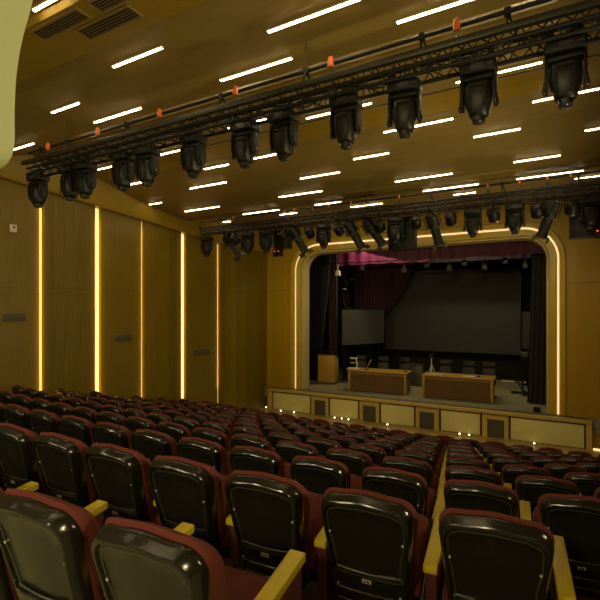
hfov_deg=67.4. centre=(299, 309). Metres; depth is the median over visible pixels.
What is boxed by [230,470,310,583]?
cushion
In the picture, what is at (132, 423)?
seat
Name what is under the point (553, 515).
cushion
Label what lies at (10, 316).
wall plate
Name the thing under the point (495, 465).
cushion
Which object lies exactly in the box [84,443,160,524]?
seat
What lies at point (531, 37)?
lighting truss
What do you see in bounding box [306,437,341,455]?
seat
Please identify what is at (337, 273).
light
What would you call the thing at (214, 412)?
seat
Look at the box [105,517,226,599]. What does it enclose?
cushion
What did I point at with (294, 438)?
cushion
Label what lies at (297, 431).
cushion
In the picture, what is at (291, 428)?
seat
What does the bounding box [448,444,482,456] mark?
seat
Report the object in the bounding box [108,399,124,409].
seat
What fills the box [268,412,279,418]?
seat
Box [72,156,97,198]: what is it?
light
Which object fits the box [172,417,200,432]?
seat
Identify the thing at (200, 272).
wall panel
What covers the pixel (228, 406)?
seat
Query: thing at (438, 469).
seat cushion
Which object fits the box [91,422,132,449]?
seat
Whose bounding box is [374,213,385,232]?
light
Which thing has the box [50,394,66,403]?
seat
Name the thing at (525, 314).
screen
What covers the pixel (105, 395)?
seat
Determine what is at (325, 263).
batten
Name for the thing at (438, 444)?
cushion
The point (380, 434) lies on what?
seat
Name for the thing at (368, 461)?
seat back
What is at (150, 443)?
seat
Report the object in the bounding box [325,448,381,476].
seat
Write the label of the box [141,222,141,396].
strip light
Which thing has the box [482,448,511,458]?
seat
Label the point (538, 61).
ceiling light
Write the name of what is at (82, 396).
seat
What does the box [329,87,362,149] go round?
light
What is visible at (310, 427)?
seat
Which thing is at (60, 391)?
seat
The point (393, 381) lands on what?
desk
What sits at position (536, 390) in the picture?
curtain
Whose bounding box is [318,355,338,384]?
lectern
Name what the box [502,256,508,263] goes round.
light
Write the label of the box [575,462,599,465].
cushion
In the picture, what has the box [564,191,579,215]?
light
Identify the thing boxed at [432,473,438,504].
seat cushion
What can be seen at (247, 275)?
wall panel
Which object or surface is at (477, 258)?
curtain
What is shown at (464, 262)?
light
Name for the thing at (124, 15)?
ceiling vent
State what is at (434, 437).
seat
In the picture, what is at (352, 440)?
cushion
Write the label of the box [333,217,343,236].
light
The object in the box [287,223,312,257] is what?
light
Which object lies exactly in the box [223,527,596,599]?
floor
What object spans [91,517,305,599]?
seat
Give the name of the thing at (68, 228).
wall panel
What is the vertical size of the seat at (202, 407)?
0.972 m
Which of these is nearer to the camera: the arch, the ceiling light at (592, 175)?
the ceiling light at (592, 175)
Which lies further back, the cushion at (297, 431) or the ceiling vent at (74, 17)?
the cushion at (297, 431)
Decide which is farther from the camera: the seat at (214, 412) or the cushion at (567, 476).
the seat at (214, 412)
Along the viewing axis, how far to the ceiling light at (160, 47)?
5.84 m
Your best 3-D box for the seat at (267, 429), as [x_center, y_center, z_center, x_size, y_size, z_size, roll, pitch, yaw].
[-0.240,2.262,7.100,0.536,0.972,0.612,0,0,29]
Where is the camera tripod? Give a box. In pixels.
[429,353,434,371]
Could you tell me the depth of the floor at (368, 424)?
14.89 m
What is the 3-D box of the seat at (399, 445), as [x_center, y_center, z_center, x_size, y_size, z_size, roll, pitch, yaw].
[1.546,2.503,7.309,0.536,0.972,0.612,0,0,27]
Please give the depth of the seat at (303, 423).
10.13 m
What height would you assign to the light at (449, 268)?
0.526 m
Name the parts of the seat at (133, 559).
armrest, panel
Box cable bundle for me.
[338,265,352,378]
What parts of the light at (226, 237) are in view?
colour frame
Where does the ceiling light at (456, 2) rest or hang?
attached to the ceiling at (204, 43)
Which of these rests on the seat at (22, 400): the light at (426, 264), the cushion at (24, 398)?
the cushion at (24, 398)
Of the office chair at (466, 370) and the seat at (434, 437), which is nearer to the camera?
the seat at (434, 437)
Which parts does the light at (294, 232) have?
colour frame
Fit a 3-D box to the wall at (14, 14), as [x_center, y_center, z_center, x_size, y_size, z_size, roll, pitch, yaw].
[-2.301,-2.055,2.706,3.135,2.790,0.140,0,0,29]
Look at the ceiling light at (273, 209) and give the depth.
13.08 m
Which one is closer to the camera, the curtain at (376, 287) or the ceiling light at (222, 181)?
the ceiling light at (222, 181)
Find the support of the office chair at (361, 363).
on the floor at (507, 401)
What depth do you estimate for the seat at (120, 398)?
10.49 m
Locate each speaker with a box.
[271,227,291,249]
[388,210,416,251]
[569,209,599,239]
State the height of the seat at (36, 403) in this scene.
0.972 m
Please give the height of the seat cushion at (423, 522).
0.293 m
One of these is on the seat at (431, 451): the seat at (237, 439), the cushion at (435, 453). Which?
the cushion at (435, 453)
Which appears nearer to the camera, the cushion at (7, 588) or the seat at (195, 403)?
the cushion at (7, 588)
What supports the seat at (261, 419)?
on the floor at (310, 592)
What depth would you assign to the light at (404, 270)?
17.95 m
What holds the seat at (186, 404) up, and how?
on the floor at (310, 592)
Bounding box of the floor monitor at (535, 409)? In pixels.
[533,407,540,412]
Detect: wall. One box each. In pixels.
[0,0,32,168]
[0,155,270,252]
[267,201,599,448]
[321,258,531,380]
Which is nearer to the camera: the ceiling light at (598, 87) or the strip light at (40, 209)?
the ceiling light at (598, 87)
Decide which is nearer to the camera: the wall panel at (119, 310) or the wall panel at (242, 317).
the wall panel at (119, 310)
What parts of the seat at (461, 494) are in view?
armrest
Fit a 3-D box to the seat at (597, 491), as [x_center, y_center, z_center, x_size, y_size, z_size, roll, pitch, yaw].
[2.583,1.790,3.522,0.536,0.972,0.612,0,0,23]
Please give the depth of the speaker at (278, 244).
12.54 m
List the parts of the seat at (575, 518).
kick panel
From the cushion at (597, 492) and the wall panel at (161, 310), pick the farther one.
the wall panel at (161, 310)
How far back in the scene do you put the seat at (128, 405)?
8.56 m
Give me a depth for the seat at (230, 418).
8.66 m
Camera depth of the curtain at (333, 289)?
20.13 m
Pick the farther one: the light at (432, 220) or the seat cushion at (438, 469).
the light at (432, 220)
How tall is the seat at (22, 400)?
0.972 m
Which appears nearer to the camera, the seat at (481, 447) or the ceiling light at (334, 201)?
the seat at (481, 447)
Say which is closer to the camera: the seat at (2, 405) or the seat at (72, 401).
the seat at (2, 405)
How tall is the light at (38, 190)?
0.712 m
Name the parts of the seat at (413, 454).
armrest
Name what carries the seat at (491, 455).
on the floor at (310, 592)
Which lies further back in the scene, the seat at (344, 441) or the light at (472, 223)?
the light at (472, 223)
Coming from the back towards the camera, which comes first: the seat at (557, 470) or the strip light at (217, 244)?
the strip light at (217, 244)
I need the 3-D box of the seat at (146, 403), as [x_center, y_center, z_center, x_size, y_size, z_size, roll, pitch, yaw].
[-3.164,2.503,10.112,0.536,0.972,0.612,0,0,35]
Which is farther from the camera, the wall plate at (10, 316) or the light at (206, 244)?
the light at (206, 244)
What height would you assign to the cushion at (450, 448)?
0.641 m
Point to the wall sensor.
(12, 228)
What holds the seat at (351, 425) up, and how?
on the floor at (368, 424)
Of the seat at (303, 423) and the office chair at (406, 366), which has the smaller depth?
the seat at (303, 423)
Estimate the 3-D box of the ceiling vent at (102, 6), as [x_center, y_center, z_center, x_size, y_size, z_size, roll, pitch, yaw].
[-1.847,-3.283,4.671,0.900,0.018,0.210,0,0,29]
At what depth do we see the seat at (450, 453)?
5.63 m
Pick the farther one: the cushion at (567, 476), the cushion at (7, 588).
the cushion at (567, 476)
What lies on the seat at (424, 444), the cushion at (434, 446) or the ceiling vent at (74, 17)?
the cushion at (434, 446)
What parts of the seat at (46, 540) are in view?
kick panel, armrest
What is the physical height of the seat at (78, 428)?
0.972 m
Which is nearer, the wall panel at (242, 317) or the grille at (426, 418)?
the grille at (426, 418)
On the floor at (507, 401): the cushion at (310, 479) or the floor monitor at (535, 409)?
the floor monitor at (535, 409)
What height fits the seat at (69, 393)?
0.972 m
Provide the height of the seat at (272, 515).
0.972 m
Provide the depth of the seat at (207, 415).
8.94 m
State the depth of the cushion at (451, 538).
1.85 m
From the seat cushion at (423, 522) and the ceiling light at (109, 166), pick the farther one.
the ceiling light at (109, 166)
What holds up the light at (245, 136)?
hanging from the lighting truss at (531, 37)
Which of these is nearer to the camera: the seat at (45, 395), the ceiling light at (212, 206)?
the seat at (45, 395)
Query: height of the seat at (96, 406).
0.972 m
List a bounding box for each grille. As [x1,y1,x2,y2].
[315,400,324,414]
[363,405,375,421]
[420,412,433,428]
[488,419,503,437]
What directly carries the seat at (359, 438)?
on the floor at (310, 592)
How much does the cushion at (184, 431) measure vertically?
0.641 m
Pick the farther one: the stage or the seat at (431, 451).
the stage
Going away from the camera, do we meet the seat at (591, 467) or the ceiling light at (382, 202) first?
the seat at (591, 467)
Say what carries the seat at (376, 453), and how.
on the floor at (310, 592)
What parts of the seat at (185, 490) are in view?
kick panel, armrest, panel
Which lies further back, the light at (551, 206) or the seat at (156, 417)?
the light at (551, 206)
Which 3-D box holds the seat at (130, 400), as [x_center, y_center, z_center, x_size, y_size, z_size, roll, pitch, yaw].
[-3.615,2.503,10.428,0.536,0.972,0.612,0,0,36]
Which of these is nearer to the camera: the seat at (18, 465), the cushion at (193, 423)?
the seat at (18, 465)
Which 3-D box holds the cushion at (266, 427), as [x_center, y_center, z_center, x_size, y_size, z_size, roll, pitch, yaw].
[-0.334,2.096,7.015,0.451,0.641,0.260,0,0,29]
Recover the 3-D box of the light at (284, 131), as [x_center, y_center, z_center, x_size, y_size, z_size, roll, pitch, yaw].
[-0.202,-2.209,5.617,0.387,0.712,0.258,0,0,34]
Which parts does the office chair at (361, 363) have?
backrest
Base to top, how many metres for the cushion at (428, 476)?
0.641 m
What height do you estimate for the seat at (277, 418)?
0.972 m
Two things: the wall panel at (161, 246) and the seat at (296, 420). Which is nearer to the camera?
the seat at (296, 420)
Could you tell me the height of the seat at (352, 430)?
0.972 m
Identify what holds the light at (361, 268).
hanging from the batten
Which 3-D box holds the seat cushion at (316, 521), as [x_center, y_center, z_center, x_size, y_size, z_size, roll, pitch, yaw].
[-0.048,1.236,2.601,0.440,0.293,0.354,0,0,25]
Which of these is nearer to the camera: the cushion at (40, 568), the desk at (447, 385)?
the cushion at (40, 568)
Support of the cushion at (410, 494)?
on the seat at (413, 488)
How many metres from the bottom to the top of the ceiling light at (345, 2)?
0.042 m
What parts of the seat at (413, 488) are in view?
armrest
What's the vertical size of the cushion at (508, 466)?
0.641 m
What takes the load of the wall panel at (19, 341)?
attached to the wall
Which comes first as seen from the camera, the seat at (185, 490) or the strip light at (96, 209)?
the seat at (185, 490)
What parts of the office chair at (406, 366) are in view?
backrest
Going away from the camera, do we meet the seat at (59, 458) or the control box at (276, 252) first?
the seat at (59, 458)
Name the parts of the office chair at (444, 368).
backrest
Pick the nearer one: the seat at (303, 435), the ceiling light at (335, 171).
the seat at (303, 435)
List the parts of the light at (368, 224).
colour frame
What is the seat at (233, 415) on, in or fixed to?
on the floor at (310, 592)
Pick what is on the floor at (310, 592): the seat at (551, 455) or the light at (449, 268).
the seat at (551, 455)
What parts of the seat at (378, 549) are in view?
kick panel, armrest, panel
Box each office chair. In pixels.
[355,355,365,367]
[377,356,388,368]
[399,357,409,369]
[439,360,451,372]
[462,361,474,374]
[482,362,496,397]
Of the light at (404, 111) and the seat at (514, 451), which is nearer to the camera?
the light at (404, 111)
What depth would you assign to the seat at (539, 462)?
6.17 m
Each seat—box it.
[0,390,14,404]
[0,402,5,422]
[0,423,46,494]
[0,472,5,491]
[0,487,106,599]
[0,488,193,599]
[1,404,30,429]
[12,385,25,394]
[12,394,32,410]
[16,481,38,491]
[23,388,38,398]
[27,409,60,434]
[30,398,51,411]
[31,432,148,507]
[36,391,51,401]
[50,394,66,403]
[50,402,73,416]
[54,388,67,396]
[57,415,93,446]
[65,397,83,407]
[66,391,79,398]
[72,406,98,424]
[78,393,93,401]
[83,400,102,412]
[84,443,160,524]
[90,391,101,396]
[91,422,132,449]
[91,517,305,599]
[92,396,108,405]
[97,411,125,426]
[101,393,114,399]
[102,404,123,416]
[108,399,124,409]
[114,396,127,403]
[123,408,146,418]
[124,403,142,410]
[124,416,156,432]
[127,398,142,405]
[131,395,143,401]
[131,429,177,460]
[142,401,158,407]
[143,398,156,402]
[143,406,162,414]
[146,412,172,424]
[147,455,242,569]
[156,400,170,405]
[156,421,190,442]
[157,397,168,401]
[158,404,175,411]
[163,409,184,419]
[169,399,181,403]
[171,403,185,408]
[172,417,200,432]
[176,407,193,415]
[176,437,231,474]
[179,399,190,402]
[182,402,194,406]
[185,413,207,424]
[186,406,201,412]
[191,401,202,405]
[191,427,231,451]
[195,404,208,410]
[195,411,213,420]
[201,421,232,439]
[202,400,214,405]
[203,403,214,408]
[203,408,218,416]
[209,417,233,431]
[210,407,223,413]
[215,414,235,425]
[216,405,228,410]
[221,411,237,421]
[225,405,238,408]
[225,470,337,599]
[226,409,240,417]
[229,446,291,478]
[230,408,242,414]
[231,434,274,451]
[232,426,266,439]
[234,421,261,431]
[237,417,260,428]
[240,415,259,425]
[242,412,258,421]
[245,410,258,418]
[251,409,264,415]
[259,415,275,420]
[259,418,278,424]
[260,421,282,430]
[262,425,289,437]
[267,432,300,447]
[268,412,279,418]
[275,440,324,462]
[276,415,291,420]
[278,418,295,423]
[281,414,295,419]
[281,421,300,428]
[286,425,309,434]
[290,455,362,494]
[294,418,308,422]
[294,430,321,443]
[299,417,312,422]
[299,421,315,426]
[305,424,324,431]
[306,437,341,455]
[313,419,329,423]
[313,421,327,425]
[314,429,338,438]
[320,424,337,429]
[321,487,443,599]
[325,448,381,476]
[327,435,357,448]
[330,428,350,435]
[333,424,347,428]
[343,427,361,432]
[344,433,369,443]
[348,443,386,465]
[349,424,366,427]
[354,427,370,431]
[357,432,378,439]
[361,467,445,544]
[364,440,396,456]
[367,431,387,437]
[371,427,385,430]
[376,430,393,435]
[376,437,403,449]
[382,456,445,504]
[386,435,409,446]
[391,430,407,433]
[393,434,414,443]
[394,450,445,481]
[399,433,418,441]
[404,445,445,471]
[410,442,446,461]
[414,433,429,438]
[416,439,446,456]
[420,437,447,455]
[424,436,446,449]
[435,435,453,446]
[438,508,575,599]
[443,479,531,520]
[445,465,511,488]
[446,451,492,469]
[446,457,499,474]
[447,447,486,461]
[448,441,479,453]
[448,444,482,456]
[449,439,476,449]
[461,439,478,447]
[476,442,498,450]
[479,445,503,453]
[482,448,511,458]
[485,441,505,449]
[487,452,520,470]
[493,457,532,478]
[501,464,550,489]
[505,446,528,451]
[511,449,537,455]
[512,445,532,449]
[514,475,580,520]
[519,452,548,460]
[529,457,565,467]
[532,493,599,599]
[536,449,559,454]
[539,447,562,452]
[543,463,587,478]
[546,453,572,458]
[559,457,590,464]
[563,472,599,495]
[567,451,590,454]
[569,453,592,457]
[575,462,599,473]
[583,457,599,462]
[588,487,599,498]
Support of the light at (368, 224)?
hanging from the lighting truss at (534, 191)
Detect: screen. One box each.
[338,309,383,380]
[384,266,520,354]
[520,311,529,385]
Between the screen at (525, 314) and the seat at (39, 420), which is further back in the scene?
the screen at (525, 314)
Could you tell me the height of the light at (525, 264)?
0.526 m
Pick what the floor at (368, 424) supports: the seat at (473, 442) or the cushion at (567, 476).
the seat at (473, 442)
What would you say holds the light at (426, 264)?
hanging from the batten
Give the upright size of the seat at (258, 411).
1.006 m
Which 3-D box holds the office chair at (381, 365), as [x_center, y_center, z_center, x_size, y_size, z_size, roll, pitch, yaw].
[3.358,2.562,18.507,0.600,1.235,0.725,0,0,24]
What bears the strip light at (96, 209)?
attached to the wall
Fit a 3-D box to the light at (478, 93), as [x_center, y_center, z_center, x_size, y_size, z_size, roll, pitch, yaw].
[1.785,-2.209,4.499,0.387,0.712,0.258,0,0,29]
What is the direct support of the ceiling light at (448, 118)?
attached to the ceiling at (204, 43)
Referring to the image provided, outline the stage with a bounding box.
[268,388,591,450]
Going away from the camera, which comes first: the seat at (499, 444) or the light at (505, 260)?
the seat at (499, 444)
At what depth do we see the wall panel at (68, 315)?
11.12 m
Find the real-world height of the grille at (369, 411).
0.540 m
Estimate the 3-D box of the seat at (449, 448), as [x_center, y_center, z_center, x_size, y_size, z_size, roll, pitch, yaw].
[2.533,2.503,6.827,0.536,0.972,0.612,0,0,25]
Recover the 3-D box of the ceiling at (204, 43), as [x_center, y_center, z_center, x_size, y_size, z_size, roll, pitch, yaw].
[-1.219,-3.230,6.910,12.400,0.720,20.850,0,0,29]
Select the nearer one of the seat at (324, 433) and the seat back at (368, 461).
the seat back at (368, 461)
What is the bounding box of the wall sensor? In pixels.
[9,224,16,232]
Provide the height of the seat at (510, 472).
0.972 m
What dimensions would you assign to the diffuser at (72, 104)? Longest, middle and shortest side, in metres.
0.700 x 0.028 x 0.028 m
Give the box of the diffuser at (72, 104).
[51,103,78,112]
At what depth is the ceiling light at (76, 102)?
7.21 m
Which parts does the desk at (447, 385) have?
leg, panel, leg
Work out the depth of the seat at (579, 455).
8.64 m
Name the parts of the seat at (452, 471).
armrest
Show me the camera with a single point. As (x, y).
(350, 357)
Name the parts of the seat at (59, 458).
kick panel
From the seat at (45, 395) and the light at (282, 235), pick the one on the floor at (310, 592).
the seat at (45, 395)
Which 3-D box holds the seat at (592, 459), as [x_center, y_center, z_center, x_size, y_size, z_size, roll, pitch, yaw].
[5.207,2.992,7.883,0.536,0.972,0.612,0,0,23]
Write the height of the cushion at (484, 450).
0.641 m
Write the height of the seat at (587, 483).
0.972 m
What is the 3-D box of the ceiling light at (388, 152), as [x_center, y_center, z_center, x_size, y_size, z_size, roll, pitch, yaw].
[1.433,-3.124,9.106,0.770,0.045,0.057,0,0,29]
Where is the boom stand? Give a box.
[509,351,528,395]
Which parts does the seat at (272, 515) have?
kick panel, armrest, panel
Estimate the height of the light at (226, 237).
0.928 m
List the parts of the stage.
post, panel, vent frame, panel, vent frame, panel, vent frame, panel, vent frame, panel, post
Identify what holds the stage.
on the floor at (368, 424)
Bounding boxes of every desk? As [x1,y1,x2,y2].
[347,367,411,394]
[421,372,495,402]
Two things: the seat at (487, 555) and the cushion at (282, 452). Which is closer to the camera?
the seat at (487, 555)
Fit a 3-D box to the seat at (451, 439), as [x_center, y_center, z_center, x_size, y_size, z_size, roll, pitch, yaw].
[3.544,3.240,9.784,0.536,0.972,0.612,0,0,26]
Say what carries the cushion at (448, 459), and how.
on the seat at (460, 461)
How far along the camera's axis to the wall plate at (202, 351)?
15.30 m
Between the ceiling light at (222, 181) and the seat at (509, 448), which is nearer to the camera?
the seat at (509, 448)
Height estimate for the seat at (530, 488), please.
0.972 m
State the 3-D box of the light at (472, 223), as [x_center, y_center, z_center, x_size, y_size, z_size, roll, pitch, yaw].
[3.723,-1.924,9.697,0.403,0.740,0.268,0,0,19]
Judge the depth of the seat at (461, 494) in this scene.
2.80 m
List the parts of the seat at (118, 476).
kick panel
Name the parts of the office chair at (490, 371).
backrest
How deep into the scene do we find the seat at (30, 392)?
8.85 m
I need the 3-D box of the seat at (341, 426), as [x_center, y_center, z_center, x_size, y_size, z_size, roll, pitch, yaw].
[1.125,3.240,11.072,0.536,0.972,0.612,0,0,30]
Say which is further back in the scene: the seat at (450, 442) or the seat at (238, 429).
the seat at (450, 442)
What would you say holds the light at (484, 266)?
hanging from the batten
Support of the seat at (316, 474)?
on the floor at (310, 592)
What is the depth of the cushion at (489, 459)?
6.41 m
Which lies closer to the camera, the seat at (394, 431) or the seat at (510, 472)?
the seat at (510, 472)
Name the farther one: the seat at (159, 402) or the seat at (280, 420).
the seat at (159, 402)
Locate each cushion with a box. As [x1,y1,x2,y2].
[0,487,18,599]
[5,488,105,599]
[7,404,30,414]
[17,394,32,400]
[34,398,51,405]
[40,432,95,503]
[54,402,73,411]
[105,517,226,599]
[149,412,172,421]
[149,461,157,524]
[154,455,226,558]
[160,421,190,436]
[175,417,200,426]
[187,413,207,420]
[220,474,229,547]
[225,566,268,599]
[227,452,231,474]
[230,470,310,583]
[265,425,289,433]
[269,432,300,442]
[277,440,318,456]
[284,462,291,478]
[293,455,350,488]
[295,430,321,437]
[307,437,341,447]
[308,491,323,570]
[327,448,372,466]
[328,435,357,442]
[345,433,369,439]
[349,443,386,456]
[351,474,362,489]
[362,467,427,515]
[382,456,432,487]
[395,450,435,473]
[404,445,438,464]
[410,442,439,457]
[413,513,429,598]
[416,439,441,452]
[426,487,434,536]
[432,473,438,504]
[436,464,440,477]
[438,458,441,467]
[439,508,554,544]
[443,479,518,512]
[443,579,547,599]
[446,451,483,460]
[446,457,490,469]
[447,447,478,453]
[448,444,474,449]
[482,448,511,453]
[487,452,520,462]
[493,457,532,467]
[502,464,550,477]
[519,452,548,456]
[529,457,565,463]
[534,506,538,522]
[537,493,599,522]
[543,463,587,472]
[559,457,590,461]
[563,472,599,479]
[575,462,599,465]
[594,487,599,497]
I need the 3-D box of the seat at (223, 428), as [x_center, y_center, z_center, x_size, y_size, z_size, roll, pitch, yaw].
[-1.043,2.025,6.403,0.536,0.972,0.612,0,0,29]
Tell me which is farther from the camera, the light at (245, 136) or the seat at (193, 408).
the seat at (193, 408)
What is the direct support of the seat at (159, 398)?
on the floor at (310, 592)
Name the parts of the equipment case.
lid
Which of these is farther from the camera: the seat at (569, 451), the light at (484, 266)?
the light at (484, 266)
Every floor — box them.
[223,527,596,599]
[259,407,599,456]
[265,368,599,433]
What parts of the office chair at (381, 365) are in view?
backrest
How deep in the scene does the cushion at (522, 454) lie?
7.14 m
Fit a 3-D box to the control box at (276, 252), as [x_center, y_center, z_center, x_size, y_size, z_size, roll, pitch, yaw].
[-0.619,-1.607,12.607,0.260,0.215,0.150,0,0,29]
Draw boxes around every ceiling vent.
[29,7,91,41]
[73,4,143,40]
[85,0,130,13]
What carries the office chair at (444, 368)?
on the floor at (507, 401)
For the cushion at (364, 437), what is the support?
on the seat at (359, 438)
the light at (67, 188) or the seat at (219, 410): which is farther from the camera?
the seat at (219, 410)
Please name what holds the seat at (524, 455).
on the floor at (310, 592)
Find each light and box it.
[13,142,34,150]
[26,168,49,207]
[31,0,56,11]
[38,208,41,390]
[50,101,80,113]
[59,159,77,201]
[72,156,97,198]
[93,106,142,122]
[95,208,98,391]
[98,165,111,169]
[110,145,135,191]
[111,45,163,67]
[133,139,160,187]
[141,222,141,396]
[161,149,180,154]
[179,126,206,178]
[181,234,183,398]
[184,206,219,211]
[189,181,226,188]
[200,234,212,257]
[203,163,229,169]
[217,244,217,402]
[219,55,292,81]
[222,230,246,260]
[230,112,259,168]
[230,228,240,245]
[240,229,254,254]
[243,209,278,214]
[254,153,275,158]
[259,227,273,252]
[266,0,360,33]
[268,101,299,161]
[277,223,287,240]
[278,190,322,197]
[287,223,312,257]
[295,228,558,413]
[300,171,339,178]
[304,223,314,238]
[305,101,372,118]
[314,201,340,204]
[316,221,331,248]
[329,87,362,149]
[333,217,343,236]
[335,270,340,275]
[343,217,369,253]
[350,202,382,206]
[353,151,389,159]
[359,265,364,270]
[360,215,390,251]
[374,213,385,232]
[383,117,453,132]
[387,69,422,138]
[387,213,403,243]
[394,172,452,181]
[395,0,471,23]
[401,261,406,272]
[410,209,421,229]
[422,183,478,191]
[423,207,447,250]
[424,260,429,267]
[444,204,456,226]
[446,259,451,271]
[455,60,542,83]
[458,48,498,125]
[461,258,467,265]
[463,205,482,237]
[473,127,520,137]
[481,256,487,269]
[486,200,500,222]
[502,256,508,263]
[504,200,524,234]
[513,154,560,162]
[516,169,583,179]
[522,254,528,268]
[529,195,544,218]
[532,86,599,102]
[532,193,562,243]
[542,24,590,108]
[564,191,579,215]
[574,175,599,178]
[578,192,599,228]
[584,126,599,131]
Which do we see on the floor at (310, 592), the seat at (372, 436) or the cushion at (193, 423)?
the seat at (372, 436)
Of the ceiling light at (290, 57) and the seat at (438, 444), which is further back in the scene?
the seat at (438, 444)
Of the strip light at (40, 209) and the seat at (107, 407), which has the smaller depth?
the seat at (107, 407)
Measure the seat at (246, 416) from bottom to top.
0.972 m
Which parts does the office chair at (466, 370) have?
backrest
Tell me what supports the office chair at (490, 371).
on the floor at (507, 401)
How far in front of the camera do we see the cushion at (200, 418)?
7.68 m
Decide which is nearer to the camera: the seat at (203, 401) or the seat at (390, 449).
the seat at (390, 449)
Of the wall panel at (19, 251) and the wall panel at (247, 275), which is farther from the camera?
the wall panel at (247, 275)
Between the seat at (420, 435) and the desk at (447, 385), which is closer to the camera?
the seat at (420, 435)
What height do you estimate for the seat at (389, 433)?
0.972 m
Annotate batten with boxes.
[315,254,434,264]
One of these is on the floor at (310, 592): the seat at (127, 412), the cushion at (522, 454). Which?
the seat at (127, 412)
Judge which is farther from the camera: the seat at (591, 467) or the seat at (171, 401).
the seat at (171, 401)
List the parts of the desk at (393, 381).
leg, panel, leg, panel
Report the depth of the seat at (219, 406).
12.90 m
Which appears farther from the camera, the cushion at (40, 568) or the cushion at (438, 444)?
the cushion at (438, 444)
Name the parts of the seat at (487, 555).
kick panel, panel, armrest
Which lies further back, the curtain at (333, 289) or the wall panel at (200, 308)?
the curtain at (333, 289)
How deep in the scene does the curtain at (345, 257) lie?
19.65 m
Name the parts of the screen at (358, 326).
frame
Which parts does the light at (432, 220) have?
colour frame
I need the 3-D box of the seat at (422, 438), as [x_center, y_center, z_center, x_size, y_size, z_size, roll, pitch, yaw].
[2.708,2.992,9.028,0.536,0.972,0.612,0,0,27]
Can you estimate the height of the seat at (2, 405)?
0.972 m
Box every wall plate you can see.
[1,312,25,321]
[113,333,131,341]
[194,347,209,355]
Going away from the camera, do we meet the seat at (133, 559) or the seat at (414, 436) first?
the seat at (133, 559)
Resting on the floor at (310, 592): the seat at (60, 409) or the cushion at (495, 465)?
the seat at (60, 409)
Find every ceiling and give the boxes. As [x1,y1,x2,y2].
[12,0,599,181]
[12,0,599,230]
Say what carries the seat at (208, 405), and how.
on the floor at (310, 592)
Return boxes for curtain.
[309,254,331,380]
[329,253,337,356]
[338,252,428,265]
[338,254,531,267]
[339,241,544,260]
[354,264,413,322]
[527,254,545,404]
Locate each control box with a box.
[273,249,282,256]
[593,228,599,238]
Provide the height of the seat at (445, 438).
1.006 m
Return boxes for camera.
[346,357,360,369]
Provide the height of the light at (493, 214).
0.476 m
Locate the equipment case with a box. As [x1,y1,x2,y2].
[409,363,423,385]
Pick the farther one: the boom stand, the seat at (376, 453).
the boom stand
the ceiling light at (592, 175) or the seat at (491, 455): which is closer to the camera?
the seat at (491, 455)
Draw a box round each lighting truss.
[21,0,599,175]
[199,170,599,235]
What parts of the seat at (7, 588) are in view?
armrest, panel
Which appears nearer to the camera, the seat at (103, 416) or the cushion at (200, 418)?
the seat at (103, 416)
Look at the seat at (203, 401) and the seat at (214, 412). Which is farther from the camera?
the seat at (203, 401)
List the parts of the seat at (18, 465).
kick panel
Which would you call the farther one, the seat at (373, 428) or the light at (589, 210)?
the seat at (373, 428)
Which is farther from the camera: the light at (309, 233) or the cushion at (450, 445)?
the light at (309, 233)
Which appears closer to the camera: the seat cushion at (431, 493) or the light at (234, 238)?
the seat cushion at (431, 493)
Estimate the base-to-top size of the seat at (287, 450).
0.972 m
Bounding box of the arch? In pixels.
[290,221,565,415]
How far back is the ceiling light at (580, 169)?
9.47 m
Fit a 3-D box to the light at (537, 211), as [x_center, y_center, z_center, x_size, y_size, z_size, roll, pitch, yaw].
[4.760,-2.066,9.032,0.271,0.476,0.320,0,0,33]
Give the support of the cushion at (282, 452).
on the seat at (287, 450)
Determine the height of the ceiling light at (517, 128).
0.045 m
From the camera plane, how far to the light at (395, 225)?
10.45 m
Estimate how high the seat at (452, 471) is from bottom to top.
0.972 m
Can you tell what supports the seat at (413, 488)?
on the floor at (310, 592)
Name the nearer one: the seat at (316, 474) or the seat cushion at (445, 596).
the seat cushion at (445, 596)
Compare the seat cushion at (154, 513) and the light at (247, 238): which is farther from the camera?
the light at (247, 238)
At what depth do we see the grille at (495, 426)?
14.15 m
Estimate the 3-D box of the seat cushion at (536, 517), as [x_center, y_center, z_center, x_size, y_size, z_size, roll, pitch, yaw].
[1.769,1.482,2.913,0.440,0.293,0.354,0,0,23]
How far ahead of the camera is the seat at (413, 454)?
4.91 m
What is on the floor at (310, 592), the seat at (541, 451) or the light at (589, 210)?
the seat at (541, 451)
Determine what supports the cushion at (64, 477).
on the seat at (59, 458)
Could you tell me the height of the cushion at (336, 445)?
0.641 m
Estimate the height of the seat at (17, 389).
0.972 m
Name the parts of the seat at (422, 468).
armrest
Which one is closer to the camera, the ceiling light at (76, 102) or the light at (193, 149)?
the light at (193, 149)
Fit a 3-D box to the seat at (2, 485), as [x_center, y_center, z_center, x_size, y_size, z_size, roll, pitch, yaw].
[-2.446,1.309,3.727,0.536,0.972,0.612,0,0,29]
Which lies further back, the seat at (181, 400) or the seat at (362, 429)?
the seat at (181, 400)
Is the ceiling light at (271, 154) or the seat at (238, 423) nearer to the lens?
the seat at (238, 423)
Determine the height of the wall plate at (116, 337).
0.220 m
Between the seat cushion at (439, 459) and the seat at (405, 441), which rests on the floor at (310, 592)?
the seat at (405, 441)
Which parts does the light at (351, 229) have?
colour frame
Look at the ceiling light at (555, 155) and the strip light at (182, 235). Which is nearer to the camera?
the ceiling light at (555, 155)
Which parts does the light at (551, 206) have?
colour frame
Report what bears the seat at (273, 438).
on the floor at (310, 592)
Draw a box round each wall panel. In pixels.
[0,179,38,287]
[0,287,38,392]
[42,193,94,289]
[42,287,94,394]
[99,209,140,290]
[99,289,140,399]
[141,221,180,291]
[142,290,180,400]
[184,234,216,292]
[184,291,216,403]
[218,244,266,293]
[218,292,266,409]
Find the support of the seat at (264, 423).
on the floor at (310, 592)

